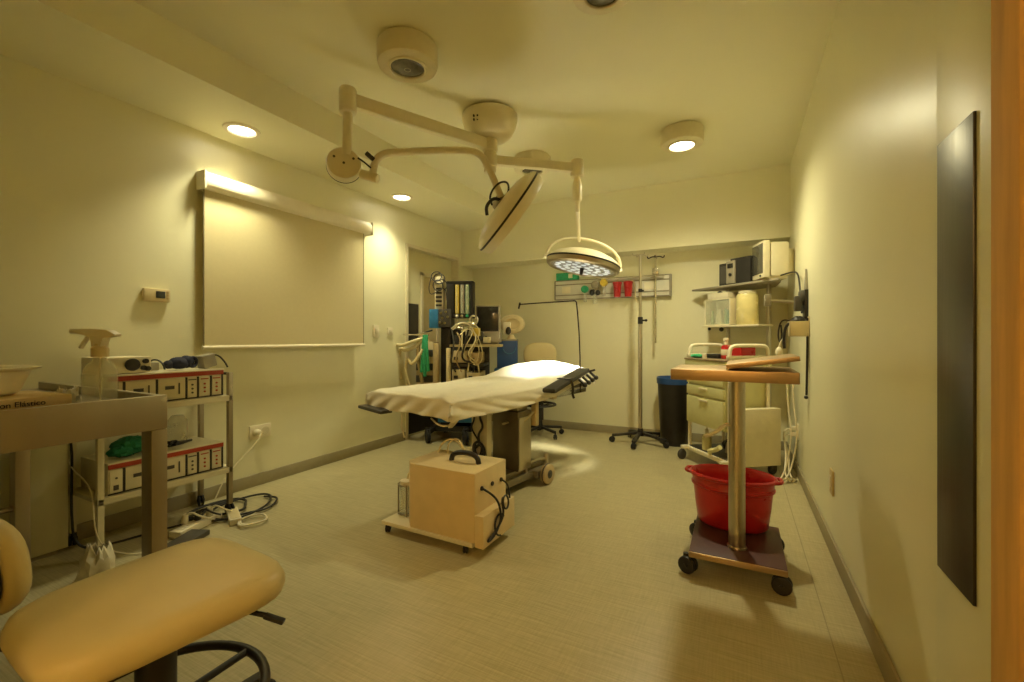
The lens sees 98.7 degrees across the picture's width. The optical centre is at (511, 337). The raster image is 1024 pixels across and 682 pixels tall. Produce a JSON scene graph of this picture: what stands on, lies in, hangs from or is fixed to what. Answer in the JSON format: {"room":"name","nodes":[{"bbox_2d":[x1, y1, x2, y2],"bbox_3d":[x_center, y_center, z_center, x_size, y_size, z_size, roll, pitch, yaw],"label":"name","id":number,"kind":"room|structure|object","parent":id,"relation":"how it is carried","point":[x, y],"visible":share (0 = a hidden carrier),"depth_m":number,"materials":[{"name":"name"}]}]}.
{"room":"operating room","nodes":[
{"label":"operating room","id":0,"kind":"room"},
{"bbox_2d":[0,54,472,523],"bbox_3d":[-2.345,-0.240,2.285,0.160,2.580,8.120,0,0,27],"label":"wall","id":1,"kind":"structure","parent":0,"point":[101,204],"depth_m":2.57,"materials":[{"name":"paint"}]},
{"bbox_2d":[142,288,169,302],"bbox_3d":[-2.084,-0.251,2.581,0.033,0.077,0.135,0,0,27],"label":"thermostat","id":2,"kind":"object","parent":1,"relation":"attached to","point":[148,294],"visible":1,"depth_m":2.56,"materials":[{"name":"beige plastic"}]},
{"bbox_2d":[72,432,404,541],"bbox_3d":[-1.651,1.008,3.446,0.012,0.085,5.020,0,0,27],"label":"baseboard","id":3,"kind":"structure","parent":1,"relation":"attached to","point":[131,516],"depth_m":3.03,"materials":[{"name":"plastic"}]},
{"bbox_2d":[215,429,261,498],"bbox_3d":[-1.845,0.845,2.986,0.061,0.403,0.313,0,0,27],"label":"plug","id":4,"kind":"object","parent":1,"relation":"attached to","point":[257,432],"visible":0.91,"depth_m":3.04,"materials":[{"name":"white plastic"}]},
{"bbox_2d":[249,423,270,439],"bbox_3d":[-1.802,0.667,3.152,0.013,0.095,0.160,0,0,27],"label":"wall outlet","id":5,"kind":"object","parent":1,"relation":"attached to","point":[265,428],"visible":0.94,"depth_m":3.15,"materials":[{"name":"white plastic"}]},
{"bbox_2d":[252,426,268,435],"bbox_3d":[-1.798,0.667,3.150,0.005,0.056,0.126,0,0,27],"label":"socket","id":6,"kind":"object","parent":5,"relation":"attached to","point":[265,429],"depth_m":3.16,"materials":[{"name":"white plastic"}]},
{"bbox_2d":[196,169,373,349],"bbox_3d":[-1.628,-0.489,3.394,0.098,1.127,1.429,0,0,27],"label":"projection screen","id":7,"kind":"object","parent":1,"relation":"attached to","point":[280,271],"visible":1,"depth_m":3.21,"materials":[{"name":"white fabric"}]},
{"bbox_2d":[373,325,378,336],"bbox_3d":[-1.283,-0.065,4.159,0.016,0.115,0.075,0,0,27],"label":"light switch","id":8,"kind":"object","parent":1,"relation":"attached to","point":[375,327],"visible":1,"depth_m":4.15,"materials":[{"name":"white plastic"}]},
{"bbox_2d":[405,243,458,439],"bbox_3d":[-0.941,0.035,4.998,0.167,2.030,0.970,0,0,27],"label":"door","id":9,"kind":"structure","parent":1,"relation":"in","point":[420,262],"depth_m":4.86,"materials":[{"name":"paint"}]},
{"bbox_2d":[0,0,839,268],"bbox_3d":[-0.735,-1.260,1.457,3.860,0.740,8.120,0,0,27],"label":"ceiling","id":10,"kind":"structure","parent":0,"point":[602,91],"depth_m":2.59,"materials":[{"name":"paint"}]},
{"bbox_2d":[222,122,260,138],"bbox_3d":[-1.713,-1.314,2.792,0.210,0.012,0.210,0,0,27],"label":"recessed light","id":11,"kind":"object","parent":10,"relation":"in","point":[238,129],"visible":1,"depth_m":2.78,"materials":[{"name":"white glass"}]},
{"bbox_2d":[390,193,412,200],"bbox_3d":[-1.032,-1.314,4.117,0.210,0.012,0.210,0,0,27],"label":"recessed light","id":12,"kind":"object","parent":10,"relation":"in","point":[397,196],"visible":1,"depth_m":4.10,"materials":[{"name":"white glass"}]},
{"bbox_2d":[377,26,437,82],"bbox_3d":[-0.547,-1.466,2.305,0.310,0.128,0.310,0,0,27],"label":"ceiling lamp","id":13,"kind":"object","parent":10,"relation":"attached to","point":[404,54],"visible":1,"depth_m":2.22,"materials":[{"name":"white plastic"}]},
{"bbox_2d":[326,84,621,277],"bbox_3d":[0.051,-1.019,2.940,2.283,1.022,0.806,0,0,-44],"label":"light","id":14,"kind":"object","parent":10,"relation":"hanging from","point":[487,125],"visible":1,"depth_m":2.64,"materials":[{"name":"white metal"}]},
{"bbox_2d":[514,150,550,175],"bbox_3d":[0.171,-1.466,3.724,0.310,0.128,0.310,0,0,27],"label":"ceiling lamp","id":15,"kind":"object","parent":10,"relation":"attached to","point":[534,154],"visible":0.41,"depth_m":3.61,"materials":[{"name":"white plastic"}]},
{"bbox_2d":[573,0,628,14],"bbox_3d":[0.378,-1.474,1.829,0.260,0.113,0.260,0,0,27],"label":"ceiling lamp","id":16,"kind":"object","parent":10,"relation":"attached to","point":[593,7],"visible":1,"depth_m":1.89,"materials":[{"name":"white plastic"}]},
{"bbox_2d":[660,121,703,152],"bbox_3d":[1.250,-1.468,3.237,0.300,0.125,0.300,0,0,27],"label":"ceiling lamp","id":17,"kind":"object","parent":10,"relation":"attached to","point":[683,136],"visible":1,"depth_m":3.14,"materials":[{"name":"white plastic"}]},
{"bbox_2d":[0,421,884,681],"bbox_3d":[-0.735,1.100,1.457,3.860,0.100,8.120,0,0,27],"label":"floor","id":18,"kind":"structure","parent":0,"point":[587,583],"depth_m":1.84,"materials":[{"name":"plastic"}]},
{"bbox_2d":[31,444,67,561],"bbox_3d":[-2.268,0.740,2.119,0.100,0.620,0.165,0,0,27],"label":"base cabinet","id":19,"kind":"object","parent":18,"relation":"on","point":[49,465],"visible":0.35,"depth_m":2.11,"materials":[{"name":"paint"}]},
{"bbox_2d":[0,381,166,558],"bbox_3d":[-1.925,0.624,1.338,1.092,0.852,1.020,0,0,27],"label":"steel table","id":20,"kind":"object","parent":18,"relation":"on","point":[118,412],"visible":0.73,"depth_m":1.50,"materials":[{"name":"metal"}]},
{"bbox_2d":[0,390,71,409],"bbox_3d":[-1.597,0.205,1.310,0.262,0.052,0.330,0,0,21],"label":"carton","id":21,"kind":"object","parent":20,"relation":"on","point":[20,399],"visible":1,"depth_m":1.35,"materials":[{"name":"brown cardboard"}]},
{"bbox_2d":[0,365,41,395],"bbox_3d":[-1.641,0.132,1.293,0.256,0.087,0.368,0,0,23],"label":"basin","id":22,"kind":"object","parent":21,"relation":"on","point":[13,378],"visible":1,"depth_m":1.35,"materials":[{"name":"white plastic"}]},
{"bbox_2d":[69,329,121,399],"bbox_3d":[-1.500,0.098,1.581,0.167,0.263,0.099,0,0,-1],"label":"spray bottle","id":23,"kind":"object","parent":20,"relation":"on","point":[99,338],"visible":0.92,"depth_m":1.57,"materials":[{"name":"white plastic"}]},
{"bbox_2d":[74,541,114,581],"bbox_3d":[-1.816,0.965,1.927,0.149,0.167,0.160,0,0,-33],"label":"paper bag","id":24,"kind":"object","parent":18,"relation":"on","point":[95,560],"visible":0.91,"depth_m":1.89,"materials":[{"name":"white paper"}]},
{"bbox_2d":[68,460,141,553],"bbox_3d":[-1.897,0.817,2.151,0.639,0.459,0.178,0,0,-8],"label":"cable","id":25,"kind":"object","parent":18,"relation":"on","point":[101,543],"visible":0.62,"depth_m":2.08,"materials":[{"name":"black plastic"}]},
{"bbox_2d":[69,443,181,548],"bbox_3d":[-2.016,0.657,2.286,0.506,0.780,0.148,0,0,-30],"label":"power cable","id":26,"kind":"object","parent":18,"relation":"on","point":[70,444],"visible":0.55,"depth_m":2.16,"materials":[{"name":"black plastic"}]},
{"bbox_2d":[0,519,285,681],"bbox_3d":[-0.977,0.723,0.974,0.844,0.654,0.570,0,0,-28],"label":"stool","id":27,"kind":"object","parent":18,"relation":"on","point":[137,616],"visible":1,"depth_m":0.98,"materials":[{"name":"beige leather"}]},
{"bbox_2d":[68,372,234,547],"bbox_3d":[-1.954,0.627,2.424,0.372,0.844,0.649,0,0,27],"label":"trolley","id":28,"kind":"object","parent":18,"relation":"on","point":[100,499],"visible":0.6,"depth_m":2.38,"materials":[{"name":"white metal"}]},
{"bbox_2d":[68,464,232,505],"bbox_3d":[-1.953,0.780,2.423,0.330,0.034,0.625,0,0,27],"label":"shelf","id":29,"kind":"object","parent":28,"relation":"attached to","point":[82,492],"depth_m":2.22,"materials":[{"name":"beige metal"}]},
{"bbox_2d":[81,436,224,495],"bbox_3d":[-1.953,0.684,2.421,0.312,0.158,0.540,0,0,27],"label":"console","id":30,"kind":"object","parent":28,"relation":"on","point":[199,455],"visible":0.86,"depth_m":2.34,"materials":[{"name":"white metal"}]},
{"bbox_2d":[105,435,141,457],"bbox_3d":[-1.987,0.559,2.297,0.168,0.098,0.234,0,0,27],"label":"hat","id":31,"kind":"object","parent":30,"relation":"on","point":[127,445],"visible":0.72,"depth_m":2.24,"materials":[{"name":"green fabric"}]},
{"bbox_2d":[167,439,191,446],"bbox_3d":[-1.868,0.583,2.480,0.069,0.037,0.178,0,0,12],"label":"cable","id":32,"kind":"object","parent":30,"relation":"on","point":[171,443],"visible":0.91,"depth_m":2.45,"materials":[{"name":"black plastic"}]},
{"bbox_2d":[81,368,224,400],"bbox_3d":[-1.953,0.259,2.421,0.312,0.158,0.540,0,0,27],"label":"console","id":33,"kind":"object","parent":28,"relation":"on","point":[185,383],"visible":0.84,"depth_m":2.35,"materials":[{"name":"white metal"}]},
{"bbox_2d":[81,356,150,374],"bbox_3d":[-2.038,0.138,2.273,0.246,0.083,0.204,0,0,27],"label":"source","id":34,"kind":"object","parent":33,"relation":"on","point":[112,364],"visible":0.99,"depth_m":2.21,"materials":[{"name":"white plastic"}]},
{"bbox_2d":[140,359,150,370],"bbox_3d":[-1.904,0.139,2.288,0.012,0.064,0.044,0,0,27],"label":"socket","id":35,"kind":"object","parent":34,"relation":"attached to","point":[145,364],"depth_m":2.29,"materials":[{"name":"black plastic"}]},
{"bbox_2d":[151,359,165,370],"bbox_3d":[-1.972,0.148,2.413,0.099,0.064,0.076,0,0,19],"label":"power adapter","id":36,"kind":"object","parent":33,"relation":"on","point":[154,365],"visible":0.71,"depth_m":2.42,"materials":[{"name":"grey plastic"}]},
{"bbox_2d":[163,355,197,368],"bbox_3d":[-1.907,0.140,2.527,0.127,0.077,0.134,0,0,-4],"label":"strap","id":37,"kind":"object","parent":33,"relation":"on","point":[186,361],"visible":0.98,"depth_m":2.51,"materials":[{"name":"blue fabric"}]},
{"bbox_2d":[195,353,227,368],"bbox_3d":[-1.812,0.137,2.660,0.083,0.090,0.149,0,0,27],"label":"holder","id":38,"kind":"object","parent":33,"relation":"on","point":[207,360],"visible":0.98,"depth_m":2.61,"materials":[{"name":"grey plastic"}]},
{"bbox_2d":[167,394,232,407],"bbox_3d":[-1.953,0.355,2.423,0.330,0.034,0.625,0,0,27],"label":"shelf","id":39,"kind":"object","parent":28,"relation":"attached to","point":[228,398],"depth_m":2.47,"materials":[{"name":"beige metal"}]},
{"bbox_2d":[167,529,209,547],"bbox_3d":[-1.668,1.036,2.223,0.100,0.027,0.260,0,0,2],"label":"foot pedal","id":40,"kind":"object","parent":18,"relation":"on","point":[193,534],"visible":0.5,"depth_m":2.28,"materials":[{"name":"grey plastic"}]},
{"bbox_2d":[169,511,221,538],"bbox_3d":[-1.739,1.028,2.429,0.070,0.040,0.280,0,0,7],"label":"power strip","id":41,"kind":"object","parent":18,"relation":"on","point":[203,522],"visible":0.8,"depth_m":2.38,"materials":[{"name":"white plastic"}]},
{"bbox_2d":[177,518,203,529],"bbox_3d":[-1.740,1.010,2.419,0.040,0.002,0.220,0,0,7],"label":"socket","id":42,"kind":"object","parent":41,"relation":"attached to","point":[193,524],"depth_m":2.38,"materials":[{"name":"white plastic"}]},
{"bbox_2d":[181,512,208,524],"bbox_3d":[-1.739,0.980,2.411,0.128,0.062,0.038,0,0,-22],"label":"plug","id":43,"kind":"object","parent":41,"relation":"attached to","point":[185,517],"visible":1,"depth_m":2.39,"materials":[{"name":"white plastic"}]},
{"bbox_2d":[194,508,220,520],"bbox_3d":[-1.702,0.980,2.460,0.128,0.062,0.038,0,0,-22],"label":"plug","id":44,"kind":"object","parent":41,"relation":"attached to","point":[196,518],"visible":0.99,"depth_m":2.44,"materials":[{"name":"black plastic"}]},
{"bbox_2d":[205,505,231,516],"bbox_3d":[-1.675,0.980,2.513,0.128,0.062,0.038,0,0,-22],"label":"plug","id":45,"kind":"object","parent":41,"relation":"attached to","point":[208,514],"visible":0.97,"depth_m":2.49,"materials":[{"name":"white plastic"}]},
{"bbox_2d":[187,498,246,520],"bbox_3d":[-1.767,1.034,2.649,0.276,0.027,0.348,0,0,27],"label":"cable","id":46,"kind":"object","parent":18,"relation":"on","point":[219,502],"visible":0.48,"depth_m":2.69,"materials":[{"name":"black plastic"}]},
{"bbox_2d":[226,507,241,525],"bbox_3d":[-1.613,1.030,2.549,0.060,0.036,0.220,0,0,-38],"label":"block","id":47,"kind":"object","parent":18,"relation":"on","point":[234,516],"visible":0.81,"depth_m":2.49,"materials":[{"name":"white plastic"}]},
{"bbox_2d":[202,493,277,521],"bbox_3d":[-1.661,1.036,2.693,0.336,0.022,0.438,0,0,27],"label":"cable","id":48,"kind":"object","parent":18,"relation":"on","point":[267,495],"visible":0.7,"depth_m":2.69,"materials":[{"name":"black plastic"}]},
{"bbox_2d":[237,513,267,526],"bbox_3d":[-1.477,1.036,2.501,0.154,0.020,0.150,0,0,-42],"label":"cable","id":49,"kind":"object","parent":18,"relation":"on","point":[239,523],"visible":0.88,"depth_m":2.47,"materials":[{"name":"white plastic"}]},
{"bbox_2d":[382,438,513,553],"bbox_3d":[-0.335,0.804,2.359,0.667,0.491,0.320,0,0,28],"label":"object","id":50,"kind":"object","parent":18,"relation":"on","point":[459,497],"visible":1,"depth_m":2.21,"materials":[{"name":"beige metal"}]},
{"bbox_2d":[400,478,408,485],"bbox_3d":[-0.584,0.885,2.464,0.094,0.195,0.094,0,0,27],"label":"lid","id":51,"kind":"object","parent":50,"relation":"on","point":[405,481],"depth_m":2.43,"materials":[{"name":"white plastic"}]},
{"bbox_2d":[480,477,502,490],"bbox_3d":[-0.102,0.740,2.234,0.008,0.031,0.212,0,0,28],"label":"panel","id":52,"kind":"object","parent":50,"relation":"attached to","point":[491,483],"depth_m":2.23,"materials":[{"name":"beige plastic"}]},
{"bbox_2d":[396,271,502,444],"bbox_3d":[-0.629,0.186,4.632,1.077,1.726,0.688,0,0,10],"label":"machine","id":53,"kind":"object","parent":18,"relation":"on","point":[462,356],"visible":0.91,"depth_m":4.43,"materials":[{"name":"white plastic"}]},
{"bbox_2d":[451,362,488,366],"bbox_3d":[-0.444,0.278,4.653,0.350,0.025,0.390,0,0,5],"label":"shelf","id":54,"kind":"object","parent":53,"relation":"attached to","point":[461,364],"depth_m":4.46,"materials":[{"name":"grey plastic"}]},
{"bbox_2d":[450,344,502,346],"bbox_3d":[-0.365,0.077,4.580,0.520,0.025,0.260,0,0,5],"label":"shelf","id":55,"kind":"object","parent":53,"relation":"attached to","point":[451,345],"depth_m":4.45,"materials":[{"name":"beige plastic"}]},
{"bbox_2d":[476,305,501,343],"bbox_3d":[-0.245,-0.136,4.611,0.250,0.400,0.188,0,0,7],"label":"monitor","id":56,"kind":"object","parent":53,"relation":"on","point":[489,317],"visible":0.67,"depth_m":4.55,"materials":[{"name":"grey plastic"}]},
{"bbox_2d":[358,300,597,488],"bbox_3d":[-0.089,0.366,3.175,0.974,1.366,1.745,0,0,38],"label":"table","id":57,"kind":"object","parent":18,"relation":"on","point":[511,428],"visible":0.57,"depth_m":3.07,"materials":[{"name":"metal"}]},
{"bbox_2d":[365,361,595,422],"bbox_3d":[-0.119,0.331,3.273,0.794,0.263,1.715,0,0,38],"label":"sheet","id":58,"kind":"object","parent":57,"relation":"on","point":[518,385],"visible":0.94,"depth_m":2.80,"materials":[{"name":"white fabric"}]},
{"bbox_2d":[494,339,517,371],"bbox_3d":[-0.060,0.532,4.843,0.255,1.035,0.215,0,0,3],"label":"crate","id":59,"kind":"object","parent":18,"relation":"on","point":[507,355],"visible":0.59,"depth_m":4.75,"materials":[{"name":"blue plastic"}]},
{"bbox_2d":[501,315,524,338],"bbox_3d":[0.005,-0.121,4.858,0.261,0.271,0.203,0,0,-14],"label":"lamp","id":60,"kind":"object","parent":59,"relation":"on","point":[510,324],"visible":0.89,"depth_m":4.81,"materials":[{"name":"beige plastic"}]},
{"bbox_2d":[523,342,563,439],"bbox_3d":[0.328,0.549,4.753,0.506,1.001,0.530,0,0,-16],"label":"stool","id":61,"kind":"object","parent":18,"relation":"on","point":[537,351],"visible":0.66,"depth_m":4.87,"materials":[{"name":"beige leather"}]},
{"bbox_2d":[609,252,668,448],"bbox_3d":[1.259,0.104,4.387,0.571,1.891,0.582,0,0,17],"label":"stand","id":62,"kind":"object","parent":18,"relation":"on","point":[639,432],"visible":0.97,"depth_m":4.38,"materials":[{"name":"metal"}]},
{"bbox_2d":[656,375,687,446],"bbox_3d":[1.607,0.718,4.363,0.332,0.665,0.332,0,0,-8],"label":"waste bin","id":63,"kind":"object","parent":18,"relation":"on","point":[672,394],"visible":0.73,"depth_m":4.24,"materials":[{"name":"black plastic"}]},
{"bbox_2d":[677,343,780,473],"bbox_3d":[1.749,0.546,3.581,0.531,1.006,0.630,0,0,-10],"label":"cart","id":64,"kind":"object","parent":18,"relation":"on","point":[707,401],"visible":0.59,"depth_m":3.38,"materials":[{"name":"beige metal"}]},
{"bbox_2d":[684,357,727,361],"bbox_3d":[1.754,0.177,3.613,0.415,0.014,0.540,0,0,-10],"label":"countertop","id":65,"kind":"structure","parent":64,"relation":"on","point":[693,358],"depth_m":3.55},
{"bbox_2d":[702,427,711,450],"bbox_3d":[1.613,0.826,3.643,0.074,0.200,0.074,0,0,-10],"label":"soap bottle","id":66,"kind":"object","parent":64,"relation":"on","point":[706,442],"visible":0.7,"depth_m":3.62,"materials":[{"name":"plastic"}]},
{"bbox_2d":[690,443,727,460],"bbox_3d":[1.756,0.932,3.613,0.340,0.012,0.500,0,0,-10],"label":"shelf","id":67,"kind":"object","parent":64,"relation":"attached to","point":[721,454],"depth_m":3.60,"materials":[{"name":"plastic"}]},
{"bbox_2d":[707,445,721,454],"bbox_3d":[1.570,0.872,3.423,0.063,0.111,0.172,0,0,-10],"label":"hose","id":68,"kind":"object","parent":64,"relation":"on","point":[710,451],"visible":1,"depth_m":3.40,"materials":[{"name":"plastic"}]},
{"bbox_2d":[721,338,728,358],"bbox_3d":[1.742,0.084,3.580,0.080,0.172,0.080,0,0,-10],"label":"bottle","id":69,"kind":"object","parent":64,"relation":"on","point":[724,349],"visible":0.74,"depth_m":3.56,"materials":[{"name":"plastic"}]},
{"bbox_2d":[685,359,771,366],"bbox_3d":[1.754,0.218,3.610,0.405,0.073,0.535,0,0,-10],"label":"tray","id":70,"kind":"object","parent":64,"relation":"on","point":[687,361],"depth_m":3.49,"materials":[{"name":"beige plastic"}]},
{"bbox_2d":[727,345,755,355],"bbox_3d":[1.805,0.114,3.459,0.134,0.112,0.162,0,0,-11],"label":"sharps container","id":71,"kind":"object","parent":64,"relation":"on","point":[751,351],"visible":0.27,"depth_m":3.39,"materials":[{"name":"red plastic"}]},
{"bbox_2d":[671,354,799,595],"bbox_3d":[1.033,0.561,2.060,0.488,0.977,0.492,0,0,27],"label":"stand","id":72,"kind":"object","parent":18,"relation":"on","point":[762,552],"visible":0.97,"depth_m":1.95,"materials":[{"name":"metal"}]},
{"bbox_2d":[685,464,783,533],"bbox_3d":[1.111,0.808,2.223,0.448,0.255,0.300,0,0,31],"label":"plastic tub","id":73,"kind":"object","parent":72,"relation":"on","point":[710,481],"visible":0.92,"depth_m":2.14,"materials":[{"name":"red plastic"}]},
{"bbox_2d":[692,278,780,439],"bbox_3d":[2.137,0.275,4.004,0.480,1.510,0.928,0,0,-21],"label":"rack","id":74,"kind":"object","parent":18,"relation":"on","point":[768,284],"visible":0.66,"depth_m":3.83,"materials":[{"name":"white metal"}]},
{"bbox_2d":[705,298,736,325],"bbox_3d":[1.962,-0.239,4.098,0.140,0.245,0.300,0,0,-21],"label":"display case","id":75,"kind":"object","parent":74,"relation":"on","point":[722,311],"visible":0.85,"depth_m":4.14,"materials":[{"name":"white plastic"}]},
{"bbox_2d":[708,292,737,299],"bbox_3d":[1.955,-0.390,4.089,0.120,0.055,0.240,0,0,-21],"label":"carton","id":76,"kind":"object","parent":75,"relation":"on","point":[722,294],"visible":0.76,"depth_m":4.01,"materials":[{"name":"cardboard"}]},
{"bbox_2d":[719,263,728,285],"bbox_3d":[2.018,-0.583,4.085,0.164,0.205,0.095,0,0,-25],"label":"speaker","id":77,"kind":"object","parent":74,"relation":"on","point":[722,267],"visible":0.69,"depth_m":4.06,"materials":[{"name":"plastic"}]},
{"bbox_2d":[720,266,725,283],"bbox_3d":[1.947,-0.581,4.052,0.006,0.160,0.065,0,0,-25],"label":"grille","id":78,"kind":"object","parent":77,"relation":"attached to","point":[722,268],"depth_m":4.05,"materials":[{"name":"grey plastic"}]},
{"bbox_2d":[692,278,780,290],"bbox_3d":[2.156,-0.471,4.011,0.440,0.018,0.928,0,0,-21],"label":"shelf","id":79,"kind":"object","parent":74,"relation":"attached to","point":[760,284],"depth_m":3.95,"materials":[{"name":"grey plastic"}]},
{"bbox_2d":[702,324,772,327],"bbox_3d":[2.104,-0.108,3.994,0.370,0.016,0.614,0,0,-21],"label":"shelf","id":80,"kind":"object","parent":74,"relation":"attached to","point":[745,325],"depth_m":3.83,"materials":[{"name":"white plastic"}]},
{"bbox_2d":[726,255,752,283],"bbox_3d":[2.073,-0.598,3.937,0.185,0.235,0.230,0,0,-25],"label":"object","id":81,"kind":"object","parent":74,"relation":"on","point":[738,270],"visible":0.8,"depth_m":3.90,"materials":[{"name":"plastic"}]},
{"bbox_2d":[736,290,758,324],"bbox_3d":[2.064,-0.266,3.858,0.176,0.298,0.176,0,0,-21],"label":"canister","id":82,"kind":"object","parent":74,"relation":"on","point":[747,301],"visible":0.91,"depth_m":3.79,"materials":[{"name":"white plastic"}]},
{"bbox_2d":[752,240,793,280],"bbox_3d":[2.180,-0.638,3.666,0.263,0.315,0.245,0,0,9],"label":"monitor","id":83,"kind":"object","parent":74,"relation":"on","point":[770,260],"visible":0.87,"depth_m":3.56,"materials":[{"name":"white plastic"}]},
{"bbox_2d":[778,384,791,481],"bbox_3d":[1.914,0.658,3.147,0.183,0.778,0.049,0,0,-14],"label":"cable","id":84,"kind":"object","parent":18,"relation":"on","point":[782,475],"visible":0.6,"depth_m":3.17,"materials":[{"name":"white plastic"}]},
{"bbox_2d":[783,384,796,480],"bbox_3d":[1.973,0.658,3.173,0.183,0.778,0.049,0,0,-14],"label":"cable","id":85,"kind":"object","parent":18,"relation":"on","point":[785,478],"visible":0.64,"depth_m":3.19,"materials":[{"name":"white plastic"}]},
{"bbox_2d":[473,245,787,441],"bbox_3d":[1.075,-0.240,4.979,3.460,2.580,0.200,0,0,27],"label":"wall","id":86,"kind":"structure","parent":0,"point":[608,328],"depth_m":4.79,"materials":[{"name":"paint"}]},
{"bbox_2d":[554,274,671,300],"bbox_3d":[1.064,-0.548,4.811,1.285,0.224,0.110,0,0,27],"label":"panel","id":87,"kind":"object","parent":86,"relation":"attached to","point":[566,289],"visible":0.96,"depth_m":4.80,"materials":[{"name":"grey plastic"}]},
{"bbox_2d":[556,273,578,280],"bbox_3d":[0.639,-0.703,5.049,0.260,0.085,0.072,0,0,27],"label":"box","id":88,"kind":"object","parent":87,"relation":"on","point":[559,276],"visible":0.83,"depth_m":5.03,"materials":[{"name":"green cardboard"}]},
{"bbox_2d":[589,281,599,295],"bbox_3d":[0.916,-0.501,4.832,0.123,0.247,0.095,0,0,27],"label":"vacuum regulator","id":89,"kind":"object","parent":87,"relation":"attached to","point":[595,285],"visible":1,"depth_m":4.80,"materials":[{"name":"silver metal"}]},
{"bbox_2d":[613,279,621,296],"bbox_3d":[1.126,-0.535,4.708,0.099,0.193,0.100,0,0,27],"label":"jar","id":90,"kind":"object","parent":87,"relation":"attached to","point":[616,285],"visible":1,"depth_m":4.67,"materials":[{"name":"red plastic"}]},
{"bbox_2d":[623,280,638,302],"bbox_3d":[1.270,-0.490,4.634,0.192,0.241,0.100,0,0,27],"label":"jar","id":91,"kind":"object","parent":87,"relation":"attached to","point":[627,284],"visible":0.94,"depth_m":4.62,"materials":[{"name":"red plastic"}]},
{"bbox_2d":[644,282,653,289],"bbox_3d":[1.438,-0.548,4.614,0.100,0.080,0.010,0,0,27],"label":"outlet plate","id":92,"kind":"object","parent":87,"relation":"attached to","point":[647,285],"depth_m":4.61,"materials":[{"name":"white plastic"}]},
{"bbox_2d":[647,255,664,342],"bbox_3d":[1.471,-0.400,4.504,0.100,0.900,0.157,0,0,-32],"label":"pole","id":93,"kind":"object","parent":87,"relation":"attached to","point":[655,271],"visible":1,"depth_m":4.50,"materials":[{"name":"silver metal"}]},
{"bbox_2d":[492,415,784,450],"bbox_3d":[1.026,1.008,4.885,3.460,0.085,0.012,0,0,27],"label":"baseboard","id":94,"kind":"structure","parent":86,"relation":"attached to","point":[696,437],"depth_m":4.88,"materials":[{"name":"plastic"}]},
{"bbox_2d":[788,0,936,681],"bbox_3d":[0.892,-0.240,0.621,0.200,2.580,8.120,0,0,27],"label":"wall","id":95,"kind":"structure","parent":0,"point":[864,161],"depth_m":1.50,"materials":[{"name":"paint"}]},
{"bbox_2d":[764,269,808,318],"bbox_3d":[1.853,-0.290,2.983,0.250,0.339,0.110,0,0,27],"label":"pressure gauge","id":96,"kind":"object","parent":95,"relation":"attached to","point":[801,302],"visible":0.91,"depth_m":2.92,"materials":[{"name":"black plastic"}]},
{"bbox_2d":[783,426,795,481],"bbox_3d":[2.066,0.861,3.297,0.081,0.374,0.273,0,0,42],"label":"cable","id":97,"kind":"object","parent":95,"relation":"attached to","point":[792,427],"visible":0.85,"depth_m":3.30,"materials":[{"name":"white plastic"}]},
{"bbox_2d":[785,431,796,480],"bbox_3d":[2.089,0.883,3.299,0.092,0.329,0.225,0,0,27],"label":"cable","id":98,"kind":"object","parent":95,"relation":"attached to","point":[793,433],"visible":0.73,"depth_m":3.30,"materials":[{"name":"white plastic"}]},
{"bbox_2d":[778,316,805,348],"bbox_3d":[1.866,-0.038,2.931,0.163,0.217,0.111,0,0,27],"label":"pressure cuff","id":99,"kind":"object","parent":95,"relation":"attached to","point":[795,318],"visible":0.8,"depth_m":2.93,"materials":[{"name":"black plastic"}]},
{"bbox_2d":[788,316,809,336],"bbox_3d":[1.897,-0.075,2.915,0.110,0.130,0.140,0,0,27],"label":"wall basket","id":100,"kind":"object","parent":95,"relation":"attached to","point":[795,328],"visible":0.9,"depth_m":2.86,"materials":[{"name":"beige plastic"}]},
{"bbox_2d":[804,318,808,398],"bbox_3d":[1.908,0.133,2.854,0.025,0.527,0.043,0,0,27],"label":"hanging cord","id":101,"kind":"object","parent":100,"relation":"hanging from","point":[807,319],"visible":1,"depth_m":2.84,"materials":[{"name":"black plastic"}]},
{"bbox_2d":[777,466,844,681],"bbox_3d":[1.403,1.050,2.101,0.004,0.001,4.620,0,0,27],"label":"trim","id":102,"kind":"structure","parent":95,"relation":"attached to","point":[777,466],"depth_m":1.76,"materials":[{"name":"plastic"}]},
{"bbox_2d":[829,468,833,495],"bbox_3d":[1.555,0.700,2.144,0.013,0.120,0.075,0,0,27],"label":"wall outlet","id":103,"kind":"object","parent":95,"relation":"attached to","point":[831,472],"visible":1,"depth_m":2.12,"materials":[{"name":"white plastic"}]},
{"bbox_2d":[786,442,901,681],"bbox_3d":[1.763,1.008,2.547,0.012,0.085,3.498,0,0,27],"label":"baseboard","id":104,"kind":"structure","parent":95,"relation":"attached to","point":[887,668],"depth_m":1.71,"materials":[{"name":"plastic"}]},
{"bbox_2d":[937,0,990,681],"bbox_3d":[0.891,-0.052,0.858,0.019,2.196,0.295,0,0,27],"label":"door","id":105,"kind":"structure","parent":95,"relation":"in","point":[963,26],"depth_m":0.86,"materials":[{"name":"paint"}]},
{"bbox_2d":[991,0,1023,681],"bbox_3d":[0.796,-0.100,0.690,0.035,2.300,0.086,0,0,27],"label":"trim","id":106,"kind":"structure","parent":95,"relation":"attached to","point":[1007,16],"depth_m":0.69,"materials":[{"name":"orange wood"}]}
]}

